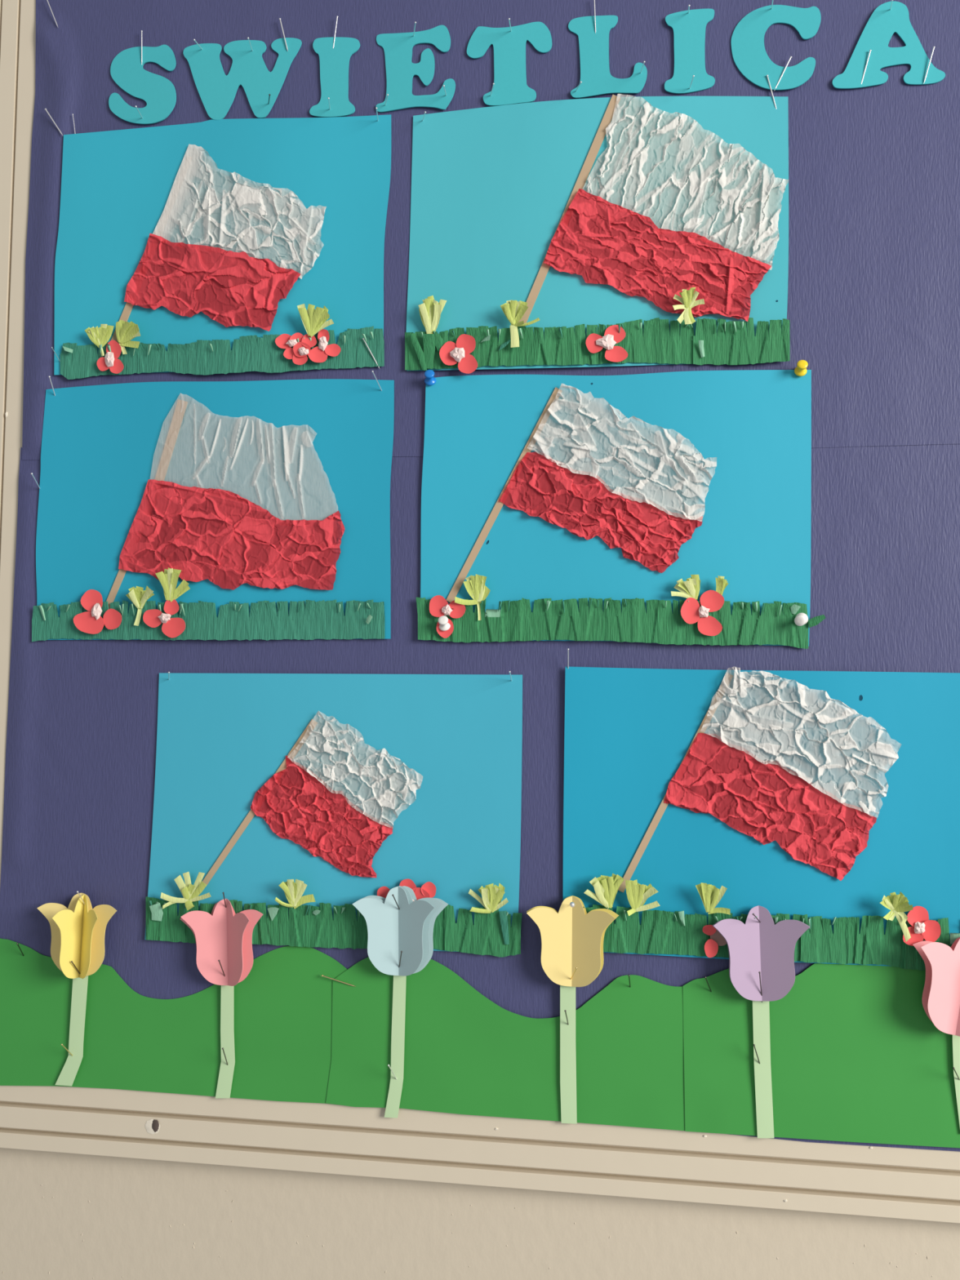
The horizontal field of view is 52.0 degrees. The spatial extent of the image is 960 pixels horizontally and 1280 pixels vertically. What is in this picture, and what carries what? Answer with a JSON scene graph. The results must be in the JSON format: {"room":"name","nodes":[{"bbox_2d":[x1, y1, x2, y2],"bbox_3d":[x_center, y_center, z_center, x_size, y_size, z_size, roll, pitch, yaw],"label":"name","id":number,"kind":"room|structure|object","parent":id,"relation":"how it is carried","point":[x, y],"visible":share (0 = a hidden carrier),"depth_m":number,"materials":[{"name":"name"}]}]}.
{"room":"school corridor","nodes":[
{"label":"school corridor","id":0,"kind":"room"},
{"bbox_2d":[0,1147,959,1279],"bbox_3d":[-0.570,-0.122,0.968,3.486,2.929,0.081,1,-3,7],"label":"wall","id":1,"kind":"structure","parent":0,"point":[64,1216],"depth_m":0.84,"materials":[{"name":"beige paint"}]},
{"bbox_2d":[0,0,959,1223],"bbox_3d":[0.042,-0.132,0.840,1.024,1.166,0.021,1,-3,7],"label":"notice board","id":2,"kind":"object","parent":1,"relation":"attached to","point":[418,1145],"visible":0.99,"depth_m":0.83,"materials":[{"name":"wood"},{"name":"cream gloss paint"}]},
{"bbox_2d":[36,893,116,1086],"bbox_3d":[-0.350,0.302,0.835,0.073,0.166,0.041,1,-3,7],"label":"tulip","id":3,"kind":"object","parent":2,"relation":"attached to","point":[78,930],"visible":1,"depth_m":0.85,"materials":[{"name":"yellow paper"}]},
{"bbox_2d":[31,378,394,641],"bbox_3d":[-0.237,-0.113,0.855,0.326,0.232,0.016,1,-3,7],"label":"poster","id":4,"kind":"object","parent":2,"relation":"attached to","point":[255,509],"visible":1,"depth_m":0.86,"materials":[{"name":"blue paper"}]},
{"bbox_2d":[91,603,102,619],"bbox_3d":[-0.337,-0.025,0.863,0.010,0.015,0.003,1,-3,5],"label":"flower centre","id":5,"kind":"object","parent":4,"relation":"on","point":[96,608],"depth_m":0.86,"materials":[{"name":"white paper"}]},
{"bbox_2d":[180,898,262,1097],"bbox_3d":[-0.221,0.304,0.830,0.072,0.169,0.024,0,-3,19],"label":"tulip","id":6,"kind":"object","parent":2,"relation":"attached to","point":[224,935],"visible":1,"depth_m":0.83,"materials":[{"name":"pink paper"}]},
{"bbox_2d":[53,114,391,379],"bbox_3d":[-0.232,-0.348,0.865,0.308,0.233,0.018,1,-3,7],"label":"poster","id":7,"kind":"object","parent":2,"relation":"attached to","point":[212,246],"visible":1,"depth_m":0.87,"materials":[{"name":"blue paper"}]},
{"bbox_2d":[104,351,114,366],"bbox_3d":[-0.329,-0.249,0.873,0.009,0.014,0.004,1,-3,5],"label":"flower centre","id":8,"kind":"object","parent":7,"relation":"on","point":[108,356],"depth_m":0.87,"materials":[{"name":"white paper"}]},
{"bbox_2d":[285,338,297,346],"bbox_3d":[-0.163,-0.257,0.851,0.011,0.007,0.003,1,-3,7],"label":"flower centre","id":9,"kind":"object","parent":7,"relation":"on","point":[289,342],"depth_m":0.85,"materials":[{"name":"white paper"}]},
{"bbox_2d":[297,346,308,355],"bbox_3d":[-0.153,-0.250,0.848,0.010,0.008,0.003,1,-3,7],"label":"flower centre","id":10,"kind":"object","parent":7,"relation":"on","point":[302,351],"depth_m":0.85,"materials":[{"name":"white paper"}]},
{"bbox_2d":[318,336,328,351],"bbox_3d":[-0.136,-0.256,0.848,0.008,0.013,0.003,1,-3,7],"label":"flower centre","id":11,"kind":"object","parent":7,"relation":"on","point":[322,340],"depth_m":0.85,"materials":[{"name":"white paper"}]},
{"bbox_2d":[144,672,522,957],"bbox_3d":[-0.127,0.144,0.829,0.327,0.234,0.018,1,-3,7],"label":"poster","id":12,"kind":"object","parent":2,"relation":"attached to","point":[297,798],"visible":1,"depth_m":0.83,"materials":[{"name":"blue paper"}]},
{"bbox_2d":[351,885,448,1117],"bbox_3d":[-0.067,0.301,0.810,0.078,0.192,0.021,0,-3,13],"label":"tulip","id":13,"kind":"object","parent":2,"relation":"attached to","point":[409,929],"visible":1,"depth_m":0.81,"materials":[{"name":"blue paper"}]},
{"bbox_2d":[424,369,435,385],"bbox_3d":[-0.042,-0.223,0.840,0.010,0.012,0.019,1,-3,-2],"label":"pin","id":14,"kind":"object","parent":2,"relation":"attached to","point":[429,380],"visible":1,"depth_m":0.83,"materials":[{"name":"blue plastic"}]},
{"bbox_2d":[438,615,450,631],"bbox_3d":[-0.030,-0.013,0.826,0.010,0.013,0.019,1,-3,4],"label":"pin","id":15,"kind":"object","parent":2,"relation":"attached to","point":[444,625],"visible":1,"depth_m":0.82,"materials":[{"name":"white plastic"}]},
{"bbox_2d":[0,444,959,1151],"bbox_3d":[0.029,0.112,0.820,0.916,0.566,0.003,1,-3,7],"label":"paper","id":16,"kind":"object","parent":2,"relation":"attached to","point":[81,747],"visible":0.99,"depth_m":0.84,"materials":[{"name":"purple paper"}]},
{"bbox_2d":[61,1043,72,1056],"bbox_3d":[-0.354,0.355,0.848,0.002,0.022,0.022,0,-3,14],"label":"pin","id":17,"kind":"object","parent":16,"relation":"attached to","point":[61,1043],"visible":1,"depth_m":0.84,"materials":[{"name":"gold metal"}]},
{"bbox_2d":[0,937,347,1105],"bbox_3d":[-0.284,0.325,0.849,0.363,0.134,0.002,1,-3,7],"label":"cutout","id":18,"kind":"object","parent":16,"relation":"attached to","point":[133,1041],"visible":1,"depth_m":0.84},
{"bbox_2d":[217,960,225,976],"bbox_3d":[-0.217,0.278,0.828,0.002,0.022,0.022,1,-3,4],"label":"pin","id":19,"kind":"object","parent":16,"relation":"attached to","point":[218,960],"visible":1,"depth_m":0.82,"materials":[{"name":"metal"}]},
{"bbox_2d":[222,1047,227,1065],"bbox_3d":[-0.214,0.352,0.830,0.002,0.024,0.020,1,-3,3],"label":"pin","id":20,"kind":"object","parent":16,"relation":"attached to","point":[222,1047],"visible":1,"depth_m":0.83,"materials":[{"name":"metal"}]},
{"bbox_2d":[325,956,684,1130],"bbox_3d":[0.025,0.326,0.809,0.310,0.133,0.001,1,-3,7],"label":"cutout","id":21,"kind":"object","parent":16,"relation":"attached to","point":[465,1053],"visible":1,"depth_m":0.81},
{"bbox_2d":[321,974,355,986],"bbox_3d":[-0.119,0.286,0.827,0.030,0.009,0.002,1,-3,3],"label":"pin","id":22,"kind":"object","parent":21,"relation":"attached to","point":[322,975],"visible":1,"depth_m":0.83,"materials":[{"name":"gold metal"}]},
{"bbox_2d":[567,648,568,668],"bbox_3d":[0.073,0.020,0.812,0.002,0.026,0.018,1,-3,7],"label":"pin","id":23,"kind":"object","parent":16,"relation":"attached to","point":[567,648],"visible":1,"depth_m":0.81,"materials":[{"name":"metal"}]},
{"bbox_2d":[569,902,574,907],"bbox_3d":[0.074,0.215,0.804,0.004,0.009,0.032,1,-3,2],"label":"pin","id":24,"kind":"object","parent":16,"relation":"attached to","point":[571,904],"visible":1,"depth_m":0.79,"materials":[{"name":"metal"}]},
{"bbox_2d":[704,976,711,991],"bbox_3d":[0.183,0.277,0.786,0.002,0.022,0.022,-1,-3,31],"label":"pin","id":25,"kind":"object","parent":16,"relation":"attached to","point":[704,976],"visible":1,"depth_m":0.78,"materials":[{"name":"metal"}]},
{"bbox_2d":[752,1044,759,1063],"bbox_3d":[0.220,0.330,0.778,0.002,0.026,0.017,-1,-3,36],"label":"pin","id":26,"kind":"object","parent":16,"relation":"attached to","point":[753,1045],"visible":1,"depth_m":0.78,"materials":[{"name":"metal"}]},
{"bbox_2d":[758,971,762,1002],"bbox_3d":[0.221,0.274,0.775,0.002,0.028,0.014,0,-3,24],"label":"pin","id":27,"kind":"object","parent":16,"relation":"attached to","point":[759,972],"visible":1,"depth_m":0.77,"materials":[{"name":"metal"}]},
{"bbox_2d":[682,963,959,1147],"bbox_3d":[0.290,0.318,0.775,0.256,0.153,0.002,1,-3,7],"label":"cutout","id":28,"kind":"object","parent":16,"relation":"attached to","point":[857,1055],"visible":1,"depth_m":0.78},
{"bbox_2d":[22,0,959,460],"bbox_3d":[0.041,-0.405,0.841,0.918,0.497,0.004,1,-3,7],"label":"paper","id":29,"kind":"object","parent":2,"relation":"attached to","point":[873,306],"visible":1,"depth_m":0.83,"materials":[{"name":"purple paper"}]},
{"bbox_2d":[46,0,57,26],"bbox_3d":[-0.392,-0.574,0.900,0.012,0.028,0.002,1,-3,-3],"label":"pin","id":30,"kind":"object","parent":29,"relation":"attached to","point":[46,0],"visible":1,"depth_m":0.90,"materials":[{"name":"metal"}]},
{"bbox_2d":[48,375,55,395],"bbox_3d":[-0.382,-0.223,0.881,0.002,0.021,0.023,1,-3,-2],"label":"pin","id":31,"kind":"object","parent":29,"relation":"attached to","point":[49,375],"visible":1,"depth_m":0.88,"materials":[{"name":"metal"}]},
{"bbox_2d":[44,108,62,135],"bbox_3d":[-0.387,-0.470,0.893,0.018,0.026,0.002,1,-3,3],"label":"pin","id":32,"kind":"object","parent":29,"relation":"attached to","point":[45,108],"visible":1,"depth_m":0.89,"materials":[{"name":"metal"}]},
{"bbox_2d":[141,30,142,64],"bbox_3d":[-0.306,-0.535,0.888,0.002,0.031,0.003,1,-3,-5],"label":"pin","id":33,"kind":"object","parent":29,"relation":"attached to","point":[141,30],"visible":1,"depth_m":0.89,"materials":[{"name":"metal"}]},
{"bbox_2d":[108,44,176,124],"bbox_3d":[-0.304,-0.501,0.888,0.064,0.073,0.002,1,-3,7],"label":"letter","id":34,"kind":"object","parent":29,"relation":"attached to","point":[126,69],"visible":1,"depth_m":0.89,"materials":[{"name":"teal paper"}]},
{"bbox_2d":[182,37,302,119],"bbox_3d":[-0.213,-0.499,0.877,0.109,0.072,0.002,1,-3,7],"label":"letter","id":35,"kind":"object","parent":29,"relation":"attached to","point":[217,91],"visible":1,"depth_m":0.88,"materials":[{"name":"teal paper"}]},
{"bbox_2d":[279,17,288,51],"bbox_3d":[-0.174,-0.536,0.872,0.008,0.030,0.002,1,-3,-2],"label":"pin","id":36,"kind":"object","parent":29,"relation":"attached to","point":[279,18],"visible":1,"depth_m":0.87,"materials":[{"name":"metal"}]},
{"bbox_2d":[309,36,359,117],"bbox_3d":[-0.128,-0.496,0.866,0.044,0.072,0.002,1,-3,7],"label":"letter","id":37,"kind":"object","parent":29,"relation":"attached to","point":[334,62],"visible":1,"depth_m":0.86,"materials":[{"name":"teal paper"}]},
{"bbox_2d":[333,15,337,48],"bbox_3d":[-0.127,-0.534,0.866,0.005,0.030,0.002,-1,-3,31],"label":"pin","id":38,"kind":"object","parent":29,"relation":"attached to","point":[337,15],"visible":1,"depth_m":0.87,"materials":[{"name":"metal"}]},
{"bbox_2d":[362,337,379,368],"bbox_3d":[-0.094,-0.247,0.849,0.016,0.027,0.002,1,-3,-2],"label":"pin","id":39,"kind":"object","parent":29,"relation":"attached to","point":[362,338],"visible":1,"depth_m":0.85,"materials":[{"name":"metal"}]},
{"bbox_2d":[371,370,382,391],"bbox_3d":[-0.087,-0.219,0.842,0.002,0.015,0.027,0,-3,17],"label":"pin","id":40,"kind":"object","parent":29,"relation":"attached to","point":[372,371],"visible":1,"depth_m":0.84,"materials":[{"name":"metal"}]},
{"bbox_2d":[375,25,455,112],"bbox_3d":[-0.056,-0.497,0.857,0.071,0.076,0.002,0,-3,8],"label":"letter","id":41,"kind":"object","parent":29,"relation":"attached to","point":[397,47],"visible":0.98,"depth_m":0.86,"materials":[{"name":"teal paper"}]},
{"bbox_2d":[466,22,551,106],"bbox_3d":[0.025,-0.495,0.847,0.074,0.072,0.002,1,-3,7],"label":"letter","id":42,"kind":"object","parent":29,"relation":"attached to","point":[510,86],"visible":0.99,"depth_m":0.85,"materials":[{"name":"teal paper"}]},
{"bbox_2d":[593,0,595,33],"bbox_3d":[0.098,-0.532,0.838,0.002,0.031,0.004,-1,-3,31],"label":"pin","id":43,"kind":"object","parent":29,"relation":"attached to","point":[593,0],"visible":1,"depth_m":0.84,"materials":[{"name":"metal"}]},
{"bbox_2d":[568,15,647,98],"bbox_3d":[0.108,-0.497,0.836,0.067,0.071,0.002,0,-3,8],"label":"letter","id":44,"kind":"object","parent":29,"relation":"attached to","point":[596,78],"visible":1,"depth_m":0.84,"materials":[{"name":"teal paper"}]},
{"bbox_2d":[664,8,715,93],"bbox_3d":[0.177,-0.495,0.828,0.042,0.071,0.002,1,-3,6],"label":"letter","id":45,"kind":"object","parent":29,"relation":"attached to","point":[689,28],"visible":1,"depth_m":0.83,"materials":[{"name":"teal paper"}]},
{"bbox_2d":[766,75,776,108],"bbox_3d":[0.242,-0.455,0.817,0.009,0.030,0.002,1,-3,-9],"label":"pin","id":46,"kind":"object","parent":29,"relation":"attached to","point":[766,75],"visible":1,"depth_m":0.82,"materials":[{"name":"metal"}]},
{"bbox_2d":[730,4,821,90],"bbox_3d":[0.246,-0.493,0.819,0.072,0.074,0.002,0,-3,9],"label":"letter","id":47,"kind":"object","parent":29,"relation":"attached to","point":[749,55],"visible":1,"depth_m":0.82,"materials":[{"name":"teal paper"}]},
{"bbox_2d":[773,56,791,91],"bbox_3d":[0.251,-0.469,0.816,0.014,0.028,0.002,0,-3,18],"label":"pin","id":48,"kind":"object","parent":29,"relation":"attached to","point":[790,56],"visible":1,"depth_m":0.81,"materials":[{"name":"metal"}]},
{"bbox_2d":[861,49,871,84],"bbox_3d":[0.317,-0.469,0.808,0.009,0.030,0.002,0,-3,26],"label":"pin","id":49,"kind":"object","parent":29,"relation":"attached to","point":[869,50],"visible":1,"depth_m":0.81,"materials":[{"name":"metal"}]},
{"bbox_2d":[831,0,945,88],"bbox_3d":[0.335,-0.489,0.807,0.089,0.072,0.001,1,-3,6],"label":"letter","id":50,"kind":"object","parent":29,"relation":"attached to","point":[876,36],"visible":1,"depth_m":0.81,"materials":[{"name":"teal paper"}]},
{"bbox_2d":[923,46,934,84],"bbox_3d":[0.366,-0.468,0.801,0.009,0.030,0.002,0,-3,24],"label":"pin","id":51,"kind":"object","parent":29,"relation":"attached to","point":[933,46],"visible":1,"depth_m":0.80,"materials":[{"name":"metal"}]},
{"bbox_2d":[526,895,618,1124],"bbox_3d":[0.074,0.300,0.793,0.074,0.184,0.020,0,-3,12],"label":"tulip","id":52,"kind":"object","parent":2,"relation":"attached to","point":[571,938],"visible":1,"depth_m":0.80,"materials":[{"name":"yellow paper"}]},
{"bbox_2d":[404,93,790,373],"bbox_3d":[0.095,-0.342,0.823,0.320,0.237,0.019,1,-3,7],"label":"poster","id":53,"kind":"object","parent":2,"relation":"attached to","point":[614,231],"visible":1,"depth_m":0.83,"materials":[{"name":"blue paper"}]},
{"bbox_2d":[449,347,464,362],"bbox_3d":[-0.019,-0.241,0.832,0.013,0.013,0.003,0,-3,9],"label":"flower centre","id":54,"kind":"object","parent":53,"relation":"on","point":[456,354],"depth_m":0.83,"materials":[{"name":"white paper"}]},
{"bbox_2d":[595,333,616,350],"bbox_3d":[0.105,-0.248,0.816,0.017,0.013,0.004,1,-3,4],"label":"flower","id":55,"kind":"object","parent":53,"relation":"on","point":[603,341],"depth_m":0.82,"materials":[{"name":"white paper"}]},
{"bbox_2d":[416,369,825,648],"bbox_3d":[0.112,-0.110,0.811,0.334,0.230,0.016,1,-3,7],"label":"poster","id":56,"kind":"object","parent":2,"relation":"attached to","point":[675,507],"visible":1,"depth_m":0.81,"materials":[{"name":"blue paper"}]},
{"bbox_2d":[441,604,452,615],"bbox_3d":[-0.028,-0.025,0.824,0.009,0.010,0.003,1,-3,5],"label":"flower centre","id":57,"kind":"object","parent":56,"relation":"on","point":[446,609],"depth_m":0.82,"materials":[{"name":"white paper"}]},
{"bbox_2d":[698,605,709,617],"bbox_3d":[0.181,-0.023,0.795,0.009,0.010,0.003,1,-3,7],"label":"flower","id":58,"kind":"object","parent":56,"relation":"on","point":[704,611],"depth_m":0.80,"materials":[{"name":"white paper"}]},
{"bbox_2d":[712,905,809,1137],"bbox_3d":[0.220,0.302,0.773,0.075,0.183,0.021,1,-3,7],"label":"tulip","id":59,"kind":"object","parent":2,"relation":"attached to","point":[765,947],"visible":1,"depth_m":0.78,"materials":[{"name":"purple paper"}]},
{"bbox_2d":[563,666,959,970],"bbox_3d":[0.241,0.139,0.781,0.348,0.236,0.019,1,-3,7],"label":"poster","id":60,"kind":"object","parent":2,"relation":"attached to","point":[828,802],"visible":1,"depth_m":0.79,"materials":[{"name":"blue paper"}]},
{"bbox_2d":[914,921,925,933],"bbox_3d":[0.343,0.224,0.765,0.008,0.009,0.003,1,-3,7],"label":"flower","id":61,"kind":"object","parent":60,"relation":"on","point":[919,926],"depth_m":0.77,"materials":[{"name":"white paper"}]},
{"bbox_2d":[794,360,808,376],"bbox_3d":[0.261,-0.220,0.802,0.010,0.012,0.020,0,-3,8],"label":"pin","id":62,"kind":"object","parent":2,"relation":"attached to","point":[801,370],"visible":1,"depth_m":0.80,"materials":[{"name":"yellow plastic"}]},
{"bbox_2d":[794,613,808,626],"bbox_3d":[0.259,-0.016,0.791,0.010,0.011,0.020,-1,-3,28],"label":"pin","id":63,"kind":"object","parent":2,"relation":"attached to","point":[801,619],"visible":1,"depth_m":0.78,"materials":[{"name":"white plastic"}]},
{"bbox_2d":[912,937,959,1126],"bbox_3d":[0.372,0.303,0.748,0.079,0.155,0.034,0,-3,15],"label":"tulip","id":64,"kind":"object","parent":2,"relation":"attached to","point":[940,999],"visible":1,"depth_m":0.75,"materials":[{"name":"pink paper"}]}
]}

